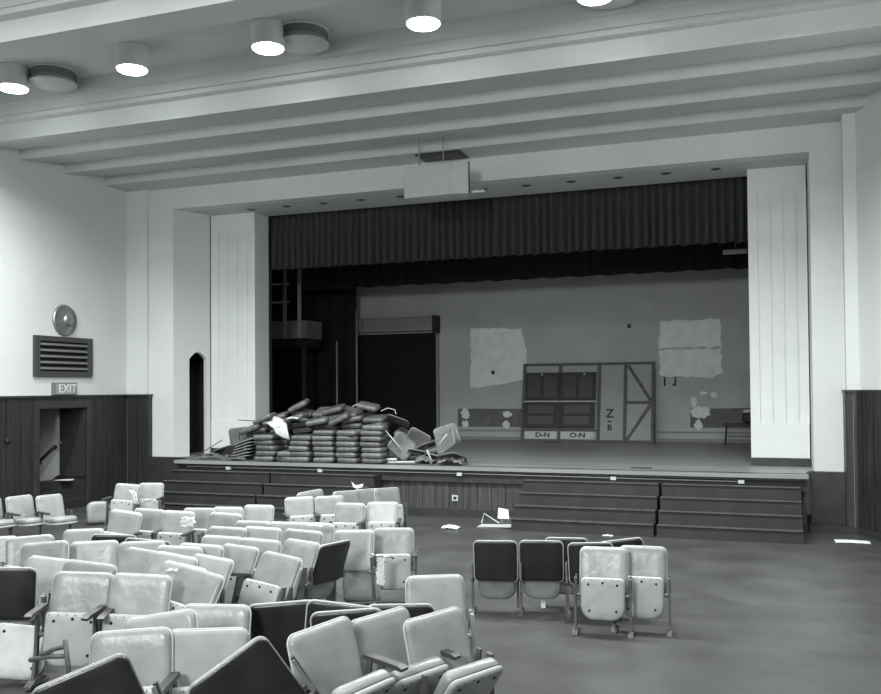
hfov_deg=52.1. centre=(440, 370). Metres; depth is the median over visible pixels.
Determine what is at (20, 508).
seat
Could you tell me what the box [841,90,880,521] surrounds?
wall
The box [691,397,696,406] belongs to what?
glue daub
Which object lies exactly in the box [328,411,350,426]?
seat cushion
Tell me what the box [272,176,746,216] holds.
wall
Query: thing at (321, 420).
seat cushion
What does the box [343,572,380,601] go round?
seat cushion
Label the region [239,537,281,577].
seat
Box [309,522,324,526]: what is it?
scrap
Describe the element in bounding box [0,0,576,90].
ceiling
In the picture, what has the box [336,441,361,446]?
seat cushion
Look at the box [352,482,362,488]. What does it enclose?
paper
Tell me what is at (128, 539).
seat
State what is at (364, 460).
seat cushion
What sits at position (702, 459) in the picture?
floor
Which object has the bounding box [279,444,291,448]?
seat cushion
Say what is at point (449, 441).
seat cushion
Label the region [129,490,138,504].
rag
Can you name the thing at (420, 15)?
ceiling lamp
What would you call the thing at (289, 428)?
seat cushion
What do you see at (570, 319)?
wall
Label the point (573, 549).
seat
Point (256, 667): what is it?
seat
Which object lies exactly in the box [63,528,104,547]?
seat
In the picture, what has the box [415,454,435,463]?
cover
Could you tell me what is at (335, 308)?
curtain
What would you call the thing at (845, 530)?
trim
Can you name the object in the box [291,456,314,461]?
seat cushion
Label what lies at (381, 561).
strap
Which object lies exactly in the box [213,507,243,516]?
seat
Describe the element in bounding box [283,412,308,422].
seat cushion
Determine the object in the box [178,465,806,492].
trim
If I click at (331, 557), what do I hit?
seat
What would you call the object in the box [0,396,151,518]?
panelling
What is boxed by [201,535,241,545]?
seat
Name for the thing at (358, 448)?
seat cushion
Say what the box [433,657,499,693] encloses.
seat cushion
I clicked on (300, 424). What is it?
seat cushion
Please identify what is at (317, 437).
seat cushion
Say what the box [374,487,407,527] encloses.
seat
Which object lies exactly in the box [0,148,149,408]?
wall
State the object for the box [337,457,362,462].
seat cushion
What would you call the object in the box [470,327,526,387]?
plaster patch
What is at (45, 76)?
ceiling vent
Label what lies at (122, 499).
seat
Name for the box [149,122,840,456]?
wall
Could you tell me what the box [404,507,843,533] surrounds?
baseboard
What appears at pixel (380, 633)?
seat
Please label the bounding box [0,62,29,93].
ceiling lamp
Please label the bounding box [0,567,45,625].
seat
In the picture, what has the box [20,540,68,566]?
seat
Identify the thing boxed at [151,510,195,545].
seat
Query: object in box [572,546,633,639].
seat
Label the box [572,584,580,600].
seat cushion
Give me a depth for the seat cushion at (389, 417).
20.20 m
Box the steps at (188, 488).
[163,469,275,510]
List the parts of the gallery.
rail, post, post, support leg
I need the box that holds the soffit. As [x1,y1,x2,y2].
[186,156,807,220]
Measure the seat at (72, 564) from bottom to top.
0.924 m
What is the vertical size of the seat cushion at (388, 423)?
0.194 m
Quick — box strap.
[376,556,385,586]
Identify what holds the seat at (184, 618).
on the floor at (747, 617)
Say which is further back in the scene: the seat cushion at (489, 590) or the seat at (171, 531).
the seat at (171, 531)
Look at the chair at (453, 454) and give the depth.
19.15 m
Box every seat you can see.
[0,498,16,535]
[0,534,54,566]
[0,536,19,566]
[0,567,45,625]
[5,495,46,535]
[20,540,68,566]
[23,571,113,689]
[24,555,68,611]
[31,653,162,693]
[36,494,77,534]
[40,559,117,625]
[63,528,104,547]
[69,540,118,568]
[81,573,172,635]
[89,627,179,693]
[91,534,136,544]
[101,483,140,530]
[102,509,141,537]
[117,547,160,573]
[118,540,165,565]
[124,538,170,544]
[124,609,198,629]
[134,508,164,539]
[139,483,164,509]
[148,551,197,573]
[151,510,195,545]
[156,545,202,556]
[158,560,206,579]
[169,565,224,610]
[171,627,249,693]
[180,542,223,557]
[183,603,251,634]
[184,508,214,542]
[188,636,319,693]
[193,553,233,603]
[198,512,242,543]
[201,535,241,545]
[208,526,246,537]
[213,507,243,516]
[223,543,258,603]
[231,551,301,605]
[235,520,269,527]
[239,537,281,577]
[243,505,273,522]
[245,526,281,541]
[249,600,309,669]
[270,521,302,549]
[281,538,319,600]
[282,496,318,522]
[282,528,322,546]
[286,616,407,693]
[297,489,323,503]
[302,522,337,591]
[304,540,349,601]
[304,599,373,628]
[310,608,380,626]
[313,495,343,523]
[326,530,380,604]
[328,503,366,541]
[333,490,366,529]
[351,606,460,693]
[356,488,375,506]
[367,502,401,531]
[367,528,417,603]
[369,603,434,617]
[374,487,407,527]
[403,607,502,693]
[405,574,474,661]
[470,540,523,615]
[515,540,566,614]
[541,537,587,607]
[565,542,621,618]
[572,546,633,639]
[602,537,643,546]
[611,545,672,637]
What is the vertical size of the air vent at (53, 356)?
0.910 m
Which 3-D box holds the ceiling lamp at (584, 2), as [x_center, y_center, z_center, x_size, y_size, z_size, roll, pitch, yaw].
[2.182,-5.448,12.722,0.580,0.400,0.580,-1,-1,20]
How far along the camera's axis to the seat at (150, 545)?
9.58 m
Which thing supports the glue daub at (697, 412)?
attached to the wall at (570, 319)
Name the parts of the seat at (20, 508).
armrest, backrest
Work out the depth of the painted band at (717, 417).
26.12 m
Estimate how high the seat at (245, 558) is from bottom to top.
0.853 m
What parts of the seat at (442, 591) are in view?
backrest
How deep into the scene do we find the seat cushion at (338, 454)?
19.88 m
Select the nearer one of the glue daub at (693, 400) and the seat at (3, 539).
the seat at (3, 539)
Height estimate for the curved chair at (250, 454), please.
0.153 m
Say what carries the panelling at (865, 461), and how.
attached to the wall at (861, 129)
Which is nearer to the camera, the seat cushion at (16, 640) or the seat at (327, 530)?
the seat cushion at (16, 640)
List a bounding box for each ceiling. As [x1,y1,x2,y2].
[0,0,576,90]
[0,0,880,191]
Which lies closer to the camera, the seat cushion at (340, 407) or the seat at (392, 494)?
the seat at (392, 494)
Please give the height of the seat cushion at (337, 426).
0.152 m
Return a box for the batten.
[723,243,746,254]
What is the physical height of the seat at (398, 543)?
0.876 m
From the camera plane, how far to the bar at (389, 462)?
19.55 m
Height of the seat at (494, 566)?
0.876 m
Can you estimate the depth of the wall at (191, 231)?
22.60 m
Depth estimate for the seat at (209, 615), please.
6.34 m
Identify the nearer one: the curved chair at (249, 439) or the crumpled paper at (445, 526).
the crumpled paper at (445, 526)
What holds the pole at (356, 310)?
on the floor at (702, 459)
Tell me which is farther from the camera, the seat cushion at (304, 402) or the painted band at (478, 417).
the painted band at (478, 417)
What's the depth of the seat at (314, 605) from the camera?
6.42 m
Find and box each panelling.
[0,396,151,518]
[843,392,880,533]
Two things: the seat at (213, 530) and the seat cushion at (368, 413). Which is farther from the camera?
the seat cushion at (368, 413)
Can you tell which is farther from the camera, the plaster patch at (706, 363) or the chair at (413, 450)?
the plaster patch at (706, 363)
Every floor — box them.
[0,503,880,693]
[174,439,813,478]
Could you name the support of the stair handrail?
attached to the wall at (49, 418)
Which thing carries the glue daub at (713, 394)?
attached to the wall at (570, 319)
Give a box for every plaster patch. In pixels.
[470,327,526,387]
[658,318,721,348]
[659,348,722,377]
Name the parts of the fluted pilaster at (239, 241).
board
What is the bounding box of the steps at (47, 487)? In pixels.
[40,479,82,509]
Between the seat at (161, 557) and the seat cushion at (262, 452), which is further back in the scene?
the seat cushion at (262, 452)
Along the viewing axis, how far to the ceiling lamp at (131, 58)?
15.25 m
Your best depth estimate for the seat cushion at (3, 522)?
15.36 m
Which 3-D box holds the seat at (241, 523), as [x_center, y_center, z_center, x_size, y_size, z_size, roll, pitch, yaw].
[-2.549,2.456,11.905,0.626,0.876,0.418,-1,-1,12]
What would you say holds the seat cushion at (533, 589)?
on the seat at (542, 561)
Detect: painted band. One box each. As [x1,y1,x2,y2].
[458,409,521,426]
[690,408,750,427]
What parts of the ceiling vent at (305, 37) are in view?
plate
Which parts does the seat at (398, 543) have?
backrest, armrest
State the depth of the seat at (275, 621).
6.51 m
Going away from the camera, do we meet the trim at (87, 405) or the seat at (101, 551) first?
the seat at (101, 551)
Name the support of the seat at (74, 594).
on the floor at (747, 617)
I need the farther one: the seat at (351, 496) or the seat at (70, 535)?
the seat at (351, 496)
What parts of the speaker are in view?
rod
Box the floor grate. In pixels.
[631,467,651,468]
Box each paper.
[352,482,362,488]
[441,525,458,528]
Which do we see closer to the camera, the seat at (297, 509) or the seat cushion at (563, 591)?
the seat cushion at (563, 591)
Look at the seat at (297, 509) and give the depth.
15.32 m
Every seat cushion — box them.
[0,519,16,525]
[0,619,34,625]
[0,623,46,680]
[16,517,46,523]
[46,515,76,522]
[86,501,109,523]
[239,423,262,434]
[245,454,255,458]
[247,432,269,437]
[249,424,269,432]
[253,412,276,424]
[253,434,279,439]
[254,440,280,444]
[254,455,277,460]
[255,450,281,455]
[256,445,282,450]
[267,411,288,421]
[270,426,293,433]
[273,438,291,443]
[276,456,293,461]
[277,450,291,456]
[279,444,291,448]
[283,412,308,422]
[288,398,309,412]
[288,446,313,450]
[290,440,312,445]
[291,408,314,416]
[291,434,315,440]
[291,451,314,456]
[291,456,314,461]
[292,417,316,428]
[293,426,318,433]
[294,568,302,600]
[295,417,310,421]
[304,581,333,599]
[305,416,328,426]
[311,435,336,440]
[311,440,336,445]
[312,407,328,417]
[313,430,338,434]
[313,446,338,451]
[313,457,338,462]
[314,451,336,456]
[318,423,341,429]
[320,411,342,425]
[322,403,345,415]
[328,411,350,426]
[331,669,392,693]
[335,451,361,457]
[336,430,361,435]
[336,435,360,440]
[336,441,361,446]
[336,446,361,451]
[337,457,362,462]
[340,423,366,428]
[341,415,364,423]
[342,406,362,416]
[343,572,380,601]
[356,401,380,411]
[359,441,385,446]
[360,430,384,435]
[360,436,386,441]
[361,412,377,423]
[361,446,388,452]
[361,452,388,457]
[361,457,387,463]
[362,414,386,422]
[362,424,387,430]
[367,421,390,425]
[386,414,408,427]
[390,656,445,682]
[394,427,408,435]
[398,454,416,459]
[412,446,423,455]
[424,445,436,453]
[433,423,460,444]
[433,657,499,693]
[435,427,454,453]
[478,582,515,598]
[523,581,560,598]
[560,578,573,594]
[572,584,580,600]
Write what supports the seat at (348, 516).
on the floor at (747, 617)
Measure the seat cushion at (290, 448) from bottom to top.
0.115 m
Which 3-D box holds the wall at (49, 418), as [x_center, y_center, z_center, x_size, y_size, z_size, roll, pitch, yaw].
[-9.587,1.875,21.686,2.250,3.300,0.100,-1,-1,20]
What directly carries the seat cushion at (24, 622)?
on the seat at (18, 585)
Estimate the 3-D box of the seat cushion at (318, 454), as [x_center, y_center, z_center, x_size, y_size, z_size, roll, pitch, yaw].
[-2.560,1.879,20.270,0.517,0.115,0.477,1,-1,13]
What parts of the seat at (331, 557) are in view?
backrest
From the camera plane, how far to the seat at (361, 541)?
10.91 m
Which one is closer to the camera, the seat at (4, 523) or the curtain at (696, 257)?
the seat at (4, 523)
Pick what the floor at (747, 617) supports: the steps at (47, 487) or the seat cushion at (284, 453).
the steps at (47, 487)
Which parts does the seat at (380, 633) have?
backrest, armrest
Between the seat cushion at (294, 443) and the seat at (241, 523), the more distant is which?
the seat cushion at (294, 443)
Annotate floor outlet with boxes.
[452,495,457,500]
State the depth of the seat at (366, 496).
16.50 m
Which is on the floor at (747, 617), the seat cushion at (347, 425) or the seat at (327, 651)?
the seat at (327, 651)
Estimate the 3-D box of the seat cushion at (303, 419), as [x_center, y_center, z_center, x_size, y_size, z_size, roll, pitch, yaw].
[-3.311,1.175,21.656,0.510,0.181,0.477,-1,-1,10]
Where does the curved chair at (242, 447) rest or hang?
on the curved chair at (249, 448)
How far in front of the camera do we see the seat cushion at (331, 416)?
20.73 m
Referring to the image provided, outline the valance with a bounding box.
[271,177,747,269]
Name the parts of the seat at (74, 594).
armrest, backrest, armrest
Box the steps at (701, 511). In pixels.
[657,482,803,544]
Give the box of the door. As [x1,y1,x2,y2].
[58,409,84,475]
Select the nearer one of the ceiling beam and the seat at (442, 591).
the seat at (442, 591)
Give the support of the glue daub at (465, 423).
attached to the painted band at (478, 417)
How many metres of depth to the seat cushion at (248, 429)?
21.04 m
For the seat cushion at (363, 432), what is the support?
on the seat cushion at (362, 438)
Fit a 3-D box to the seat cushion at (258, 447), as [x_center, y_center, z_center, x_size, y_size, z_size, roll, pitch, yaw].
[-3.943,1.782,20.771,0.517,0.115,0.477,0,-1,24]
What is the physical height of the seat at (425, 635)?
0.901 m
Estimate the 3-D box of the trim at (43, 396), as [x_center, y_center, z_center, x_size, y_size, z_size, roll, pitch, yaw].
[-11.545,0.437,11.452,0.740,0.045,23.590,-1,-1,20]
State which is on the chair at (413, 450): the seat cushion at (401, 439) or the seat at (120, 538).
the seat cushion at (401, 439)
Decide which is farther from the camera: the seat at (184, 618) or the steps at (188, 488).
the steps at (188, 488)
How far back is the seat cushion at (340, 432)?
19.85 m
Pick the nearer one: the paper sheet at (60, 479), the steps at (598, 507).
the steps at (598, 507)
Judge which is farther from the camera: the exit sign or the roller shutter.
the roller shutter
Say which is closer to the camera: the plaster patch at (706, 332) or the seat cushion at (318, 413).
the seat cushion at (318, 413)
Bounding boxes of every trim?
[0,394,152,397]
[34,401,91,515]
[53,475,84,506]
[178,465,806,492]
[842,390,880,540]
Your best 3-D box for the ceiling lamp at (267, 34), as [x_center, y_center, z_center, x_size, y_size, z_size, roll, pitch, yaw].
[-2.786,-5.372,14.538,0.580,0.400,0.580,-1,-1,20]
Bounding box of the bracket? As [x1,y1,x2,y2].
[28,639,71,673]
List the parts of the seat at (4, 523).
backrest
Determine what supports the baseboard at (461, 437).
attached to the wall at (570, 319)
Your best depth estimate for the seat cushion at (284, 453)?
20.37 m
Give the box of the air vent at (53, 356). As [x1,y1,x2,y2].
[33,335,92,376]
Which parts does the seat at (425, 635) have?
backrest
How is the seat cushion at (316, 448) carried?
on the seat cushion
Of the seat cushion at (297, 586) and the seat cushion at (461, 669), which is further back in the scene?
the seat cushion at (297, 586)
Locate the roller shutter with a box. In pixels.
[357,315,439,438]
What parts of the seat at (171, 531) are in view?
backrest, armrest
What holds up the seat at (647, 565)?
on the floor at (747, 617)
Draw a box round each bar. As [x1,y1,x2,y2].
[195,440,221,456]
[385,430,401,449]
[386,458,397,460]
[388,461,414,463]
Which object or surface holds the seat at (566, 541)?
on the floor at (747, 617)
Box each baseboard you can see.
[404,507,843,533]
[458,429,750,442]
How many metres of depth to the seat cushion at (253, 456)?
21.24 m
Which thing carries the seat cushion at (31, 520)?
on the seat at (20, 508)
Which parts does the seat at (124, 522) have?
armrest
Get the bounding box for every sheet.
[54,479,73,480]
[180,517,195,527]
[834,539,870,543]
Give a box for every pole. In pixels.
[336,341,337,404]
[356,310,357,408]
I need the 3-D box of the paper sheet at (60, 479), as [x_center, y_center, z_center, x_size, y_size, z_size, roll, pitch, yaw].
[-8.846,2.573,21.164,0.380,0.028,0.250,-1,-1,20]
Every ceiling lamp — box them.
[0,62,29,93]
[114,41,149,75]
[250,18,284,54]
[404,0,441,31]
[577,0,609,5]
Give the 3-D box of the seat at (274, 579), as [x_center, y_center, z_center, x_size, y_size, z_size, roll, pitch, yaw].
[-1.750,2.253,8.744,0.662,0.877,0.610,-1,-1,30]
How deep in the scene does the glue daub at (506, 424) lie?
28.32 m
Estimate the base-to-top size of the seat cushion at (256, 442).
0.115 m
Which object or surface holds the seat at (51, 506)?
on the floor at (747, 617)
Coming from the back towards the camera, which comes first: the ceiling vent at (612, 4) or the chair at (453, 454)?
the chair at (453, 454)
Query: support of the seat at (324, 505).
on the floor at (747, 617)
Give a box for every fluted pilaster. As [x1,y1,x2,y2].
[210,212,268,454]
[747,165,810,466]
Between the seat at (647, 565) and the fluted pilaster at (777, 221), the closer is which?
the seat at (647, 565)
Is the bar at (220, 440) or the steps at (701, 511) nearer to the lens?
the steps at (701, 511)
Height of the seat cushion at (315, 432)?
0.115 m
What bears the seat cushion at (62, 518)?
on the seat at (51, 506)
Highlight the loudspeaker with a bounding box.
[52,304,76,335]
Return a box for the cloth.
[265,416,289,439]
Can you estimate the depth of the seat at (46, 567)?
8.59 m
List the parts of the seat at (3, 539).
backrest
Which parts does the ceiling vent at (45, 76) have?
plate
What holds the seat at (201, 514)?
on the floor at (747, 617)
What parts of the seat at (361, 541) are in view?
backrest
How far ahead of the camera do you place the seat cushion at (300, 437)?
20.23 m
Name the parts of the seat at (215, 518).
backrest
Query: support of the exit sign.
attached to the wall at (79, 242)
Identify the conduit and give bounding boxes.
[186,466,743,483]
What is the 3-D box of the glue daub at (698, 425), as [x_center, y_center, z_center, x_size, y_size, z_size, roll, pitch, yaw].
[7.537,1.597,26.334,0.261,0.346,0.025,-1,-1,20]
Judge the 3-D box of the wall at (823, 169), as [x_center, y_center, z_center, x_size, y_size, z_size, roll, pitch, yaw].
[7.741,-0.440,17.889,0.730,7.500,1.700,-1,-1,20]
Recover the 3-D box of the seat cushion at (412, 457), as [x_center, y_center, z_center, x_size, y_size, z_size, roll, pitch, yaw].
[-0.679,1.927,20.131,0.516,0.132,0.477,-1,-1,3]
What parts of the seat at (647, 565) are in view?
backrest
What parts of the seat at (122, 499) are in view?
armrest, backrest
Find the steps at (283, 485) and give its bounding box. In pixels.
[256,472,381,518]
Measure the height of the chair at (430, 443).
0.336 m
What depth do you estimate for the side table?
24.79 m
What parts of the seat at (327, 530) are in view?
backrest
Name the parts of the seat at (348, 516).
backrest, armrest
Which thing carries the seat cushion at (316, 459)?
on the floor at (702, 459)
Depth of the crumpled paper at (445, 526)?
17.36 m
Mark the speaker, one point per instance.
(448, 180)
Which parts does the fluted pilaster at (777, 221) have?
board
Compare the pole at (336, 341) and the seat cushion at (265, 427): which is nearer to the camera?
the seat cushion at (265, 427)
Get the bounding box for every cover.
[198,452,233,458]
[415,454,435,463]
[436,452,466,464]
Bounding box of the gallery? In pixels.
[272,268,321,408]
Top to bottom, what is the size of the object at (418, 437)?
0.591 m
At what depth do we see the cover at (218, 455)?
21.40 m
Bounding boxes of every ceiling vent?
[28,63,77,91]
[283,20,329,54]
[585,0,634,8]
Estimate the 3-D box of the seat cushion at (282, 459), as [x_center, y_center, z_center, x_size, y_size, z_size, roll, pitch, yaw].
[-3.443,2.018,20.557,0.517,0.115,0.477,-2,-2,40]
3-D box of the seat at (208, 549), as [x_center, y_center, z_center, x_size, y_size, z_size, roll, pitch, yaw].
[-2.593,2.279,9.372,0.640,0.901,0.418,-1,-1,9]
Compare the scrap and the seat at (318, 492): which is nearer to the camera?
the scrap
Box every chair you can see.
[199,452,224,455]
[213,445,235,452]
[228,427,248,445]
[230,453,254,459]
[231,450,256,457]
[232,447,255,454]
[233,444,254,451]
[234,440,254,448]
[235,438,252,445]
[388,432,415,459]
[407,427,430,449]
[408,449,426,454]
[417,440,435,448]
[437,452,466,461]
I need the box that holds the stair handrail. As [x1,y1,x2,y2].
[40,445,56,464]
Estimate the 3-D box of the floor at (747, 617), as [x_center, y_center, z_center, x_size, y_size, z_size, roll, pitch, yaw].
[-3.703,2.779,9.561,21.600,0.920,25.500,-1,-1,20]
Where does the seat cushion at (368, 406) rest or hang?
on the seat cushion at (368, 413)
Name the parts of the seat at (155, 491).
backrest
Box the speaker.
[404,138,484,201]
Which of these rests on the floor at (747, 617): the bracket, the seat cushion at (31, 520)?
the bracket
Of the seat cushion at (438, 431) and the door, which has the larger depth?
the door
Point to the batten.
(732, 251)
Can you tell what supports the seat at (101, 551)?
on the floor at (747, 617)
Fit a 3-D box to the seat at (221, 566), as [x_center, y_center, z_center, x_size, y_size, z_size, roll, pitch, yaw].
[-2.375,2.241,8.574,0.652,0.869,0.610,-1,-1,26]
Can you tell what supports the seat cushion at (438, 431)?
on the seat cushion at (432, 449)
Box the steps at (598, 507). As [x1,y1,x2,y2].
[511,478,660,536]
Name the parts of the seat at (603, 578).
backrest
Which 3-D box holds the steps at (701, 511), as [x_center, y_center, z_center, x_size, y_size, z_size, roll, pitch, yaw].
[5.261,2.562,16.397,2.450,0.878,1.350,-1,-1,20]
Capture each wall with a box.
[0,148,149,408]
[40,408,77,480]
[146,456,845,523]
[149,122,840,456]
[173,209,210,456]
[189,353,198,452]
[199,216,271,451]
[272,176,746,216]
[356,268,750,441]
[382,480,806,522]
[806,149,844,471]
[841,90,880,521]
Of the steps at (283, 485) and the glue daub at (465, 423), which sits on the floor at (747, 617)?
the steps at (283, 485)
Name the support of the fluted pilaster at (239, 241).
on the floor at (702, 459)
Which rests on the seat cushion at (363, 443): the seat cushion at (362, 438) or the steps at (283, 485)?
the seat cushion at (362, 438)
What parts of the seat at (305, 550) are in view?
backrest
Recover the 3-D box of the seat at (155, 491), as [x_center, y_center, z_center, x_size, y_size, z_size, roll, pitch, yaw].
[-5.767,2.679,17.728,0.626,0.876,0.498,-1,-1,2]
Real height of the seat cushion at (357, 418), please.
0.194 m
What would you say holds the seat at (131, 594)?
on the floor at (747, 617)
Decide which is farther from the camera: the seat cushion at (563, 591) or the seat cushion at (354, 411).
the seat cushion at (354, 411)
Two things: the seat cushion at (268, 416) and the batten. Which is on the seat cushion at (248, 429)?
the seat cushion at (268, 416)
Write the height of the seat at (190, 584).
0.906 m
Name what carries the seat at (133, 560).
on the floor at (747, 617)
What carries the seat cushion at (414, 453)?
on the seat cushion
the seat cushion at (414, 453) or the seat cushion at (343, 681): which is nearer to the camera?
the seat cushion at (343, 681)
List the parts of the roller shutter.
guide rail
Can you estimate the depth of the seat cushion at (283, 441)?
20.96 m
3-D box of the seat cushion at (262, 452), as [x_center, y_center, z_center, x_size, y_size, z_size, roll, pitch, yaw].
[-3.954,1.903,20.755,0.517,0.115,0.477,-2,-1,16]
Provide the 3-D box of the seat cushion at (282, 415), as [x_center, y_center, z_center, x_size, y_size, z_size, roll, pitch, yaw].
[-3.943,1.136,21.844,0.509,0.280,0.471,-1,-1,5]
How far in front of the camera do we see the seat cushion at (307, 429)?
20.84 m
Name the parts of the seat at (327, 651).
backrest, armrest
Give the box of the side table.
[722,423,750,445]
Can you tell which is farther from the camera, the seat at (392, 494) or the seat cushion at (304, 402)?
the seat cushion at (304, 402)
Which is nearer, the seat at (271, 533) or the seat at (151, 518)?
the seat at (271, 533)
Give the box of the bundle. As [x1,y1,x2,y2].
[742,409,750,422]
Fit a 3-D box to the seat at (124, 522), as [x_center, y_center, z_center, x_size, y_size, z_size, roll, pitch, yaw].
[-4.651,2.478,12.855,0.688,0.924,0.498,-1,-1,13]
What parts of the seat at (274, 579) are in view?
armrest, backrest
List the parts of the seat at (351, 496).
backrest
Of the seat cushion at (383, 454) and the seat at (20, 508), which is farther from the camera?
the seat cushion at (383, 454)
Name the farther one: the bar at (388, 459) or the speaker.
the bar at (388, 459)
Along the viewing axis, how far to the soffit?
20.11 m
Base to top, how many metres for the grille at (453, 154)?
0.035 m
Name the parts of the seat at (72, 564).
backrest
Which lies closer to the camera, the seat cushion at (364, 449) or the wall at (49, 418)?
the seat cushion at (364, 449)
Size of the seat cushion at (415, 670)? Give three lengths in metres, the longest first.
0.451 x 0.372 x 0.311 m
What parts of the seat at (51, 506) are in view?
armrest, backrest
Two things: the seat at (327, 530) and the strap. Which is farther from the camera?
the seat at (327, 530)
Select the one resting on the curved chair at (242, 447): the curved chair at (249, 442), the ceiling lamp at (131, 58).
the curved chair at (249, 442)
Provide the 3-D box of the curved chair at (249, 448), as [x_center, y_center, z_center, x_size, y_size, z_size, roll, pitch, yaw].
[-4.593,1.886,21.139,0.519,0.169,0.471,-1,-1,14]
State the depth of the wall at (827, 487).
16.96 m
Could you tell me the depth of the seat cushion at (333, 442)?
20.05 m
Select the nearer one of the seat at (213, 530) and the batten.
the seat at (213, 530)
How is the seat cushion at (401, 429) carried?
on the seat cushion at (414, 453)
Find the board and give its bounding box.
[477,513,513,527]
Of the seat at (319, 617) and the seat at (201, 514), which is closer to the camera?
the seat at (319, 617)
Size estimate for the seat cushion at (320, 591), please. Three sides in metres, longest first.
0.451 x 0.430 x 0.112 m
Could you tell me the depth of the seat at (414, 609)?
6.56 m
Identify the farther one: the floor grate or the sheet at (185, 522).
the floor grate
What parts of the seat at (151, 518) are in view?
backrest, armrest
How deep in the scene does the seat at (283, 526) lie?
11.95 m
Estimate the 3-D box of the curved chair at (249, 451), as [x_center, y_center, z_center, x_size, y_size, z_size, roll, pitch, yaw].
[-4.621,1.961,21.148,0.522,0.161,0.471,-1,-1,14]
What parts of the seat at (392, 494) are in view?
backrest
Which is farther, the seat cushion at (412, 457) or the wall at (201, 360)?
the wall at (201, 360)
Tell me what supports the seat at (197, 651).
on the floor at (747, 617)
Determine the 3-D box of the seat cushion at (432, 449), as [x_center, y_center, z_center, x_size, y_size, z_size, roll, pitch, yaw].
[-0.119,1.743,20.019,0.513,0.290,0.468,-1,-1,9]
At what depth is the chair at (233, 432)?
21.65 m
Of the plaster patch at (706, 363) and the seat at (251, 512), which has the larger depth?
the plaster patch at (706, 363)
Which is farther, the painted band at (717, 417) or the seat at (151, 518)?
the painted band at (717, 417)
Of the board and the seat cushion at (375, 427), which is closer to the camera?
the board
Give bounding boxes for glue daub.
[461,408,469,418]
[461,420,468,426]
[502,420,509,428]
[503,411,511,417]
[690,406,709,418]
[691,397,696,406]
[694,419,702,430]
[710,391,717,397]
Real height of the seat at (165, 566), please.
0.884 m
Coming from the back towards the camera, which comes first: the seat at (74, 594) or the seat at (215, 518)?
the seat at (215, 518)
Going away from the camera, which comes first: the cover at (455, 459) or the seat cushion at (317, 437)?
the cover at (455, 459)
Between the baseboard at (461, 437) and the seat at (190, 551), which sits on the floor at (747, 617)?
the seat at (190, 551)
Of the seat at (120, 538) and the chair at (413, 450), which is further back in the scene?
the chair at (413, 450)
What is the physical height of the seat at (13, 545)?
0.893 m
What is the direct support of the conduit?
attached to the wall at (425, 494)
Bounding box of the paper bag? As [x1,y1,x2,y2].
[498,508,508,518]
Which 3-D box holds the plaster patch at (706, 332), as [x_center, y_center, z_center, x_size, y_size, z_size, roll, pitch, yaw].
[7.327,-1.074,26.464,1.818,0.888,0.012,-1,-1,20]
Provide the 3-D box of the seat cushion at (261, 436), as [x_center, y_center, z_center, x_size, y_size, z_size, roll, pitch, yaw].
[-4.014,1.539,20.768,0.517,0.115,0.477,-2,-1,15]
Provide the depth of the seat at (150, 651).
5.44 m
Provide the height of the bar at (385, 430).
0.452 m
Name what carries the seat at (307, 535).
on the floor at (747, 617)
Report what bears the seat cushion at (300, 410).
on the seat cushion at (303, 419)
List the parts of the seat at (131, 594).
armrest, backrest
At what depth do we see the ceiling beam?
12.39 m
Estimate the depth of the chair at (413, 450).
19.65 m
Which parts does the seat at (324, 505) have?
backrest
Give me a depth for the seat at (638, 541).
10.26 m
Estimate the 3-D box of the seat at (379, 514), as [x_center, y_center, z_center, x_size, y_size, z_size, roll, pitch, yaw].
[-0.944,2.574,14.422,0.626,0.876,0.498,-1,-1,2]
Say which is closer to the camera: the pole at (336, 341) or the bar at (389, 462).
the bar at (389, 462)
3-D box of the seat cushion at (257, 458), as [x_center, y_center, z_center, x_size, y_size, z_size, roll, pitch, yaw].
[-3.987,2.025,20.784,0.517,0.115,0.477,-2,-1,18]
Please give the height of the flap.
0.061 m
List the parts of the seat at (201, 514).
backrest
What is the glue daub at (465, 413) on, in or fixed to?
attached to the painted band at (478, 417)
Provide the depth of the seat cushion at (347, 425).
20.40 m
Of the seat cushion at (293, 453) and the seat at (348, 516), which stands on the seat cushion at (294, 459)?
the seat cushion at (293, 453)
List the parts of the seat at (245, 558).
backrest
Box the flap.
[367,553,392,557]
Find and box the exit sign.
[51,383,76,394]
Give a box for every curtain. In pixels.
[271,216,748,292]
[272,288,355,432]
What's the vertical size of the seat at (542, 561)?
0.876 m
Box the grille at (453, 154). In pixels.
[415,150,468,161]
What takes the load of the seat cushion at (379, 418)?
on the seat cushion at (388, 423)
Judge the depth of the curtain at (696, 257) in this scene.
25.32 m
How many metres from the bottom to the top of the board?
0.252 m

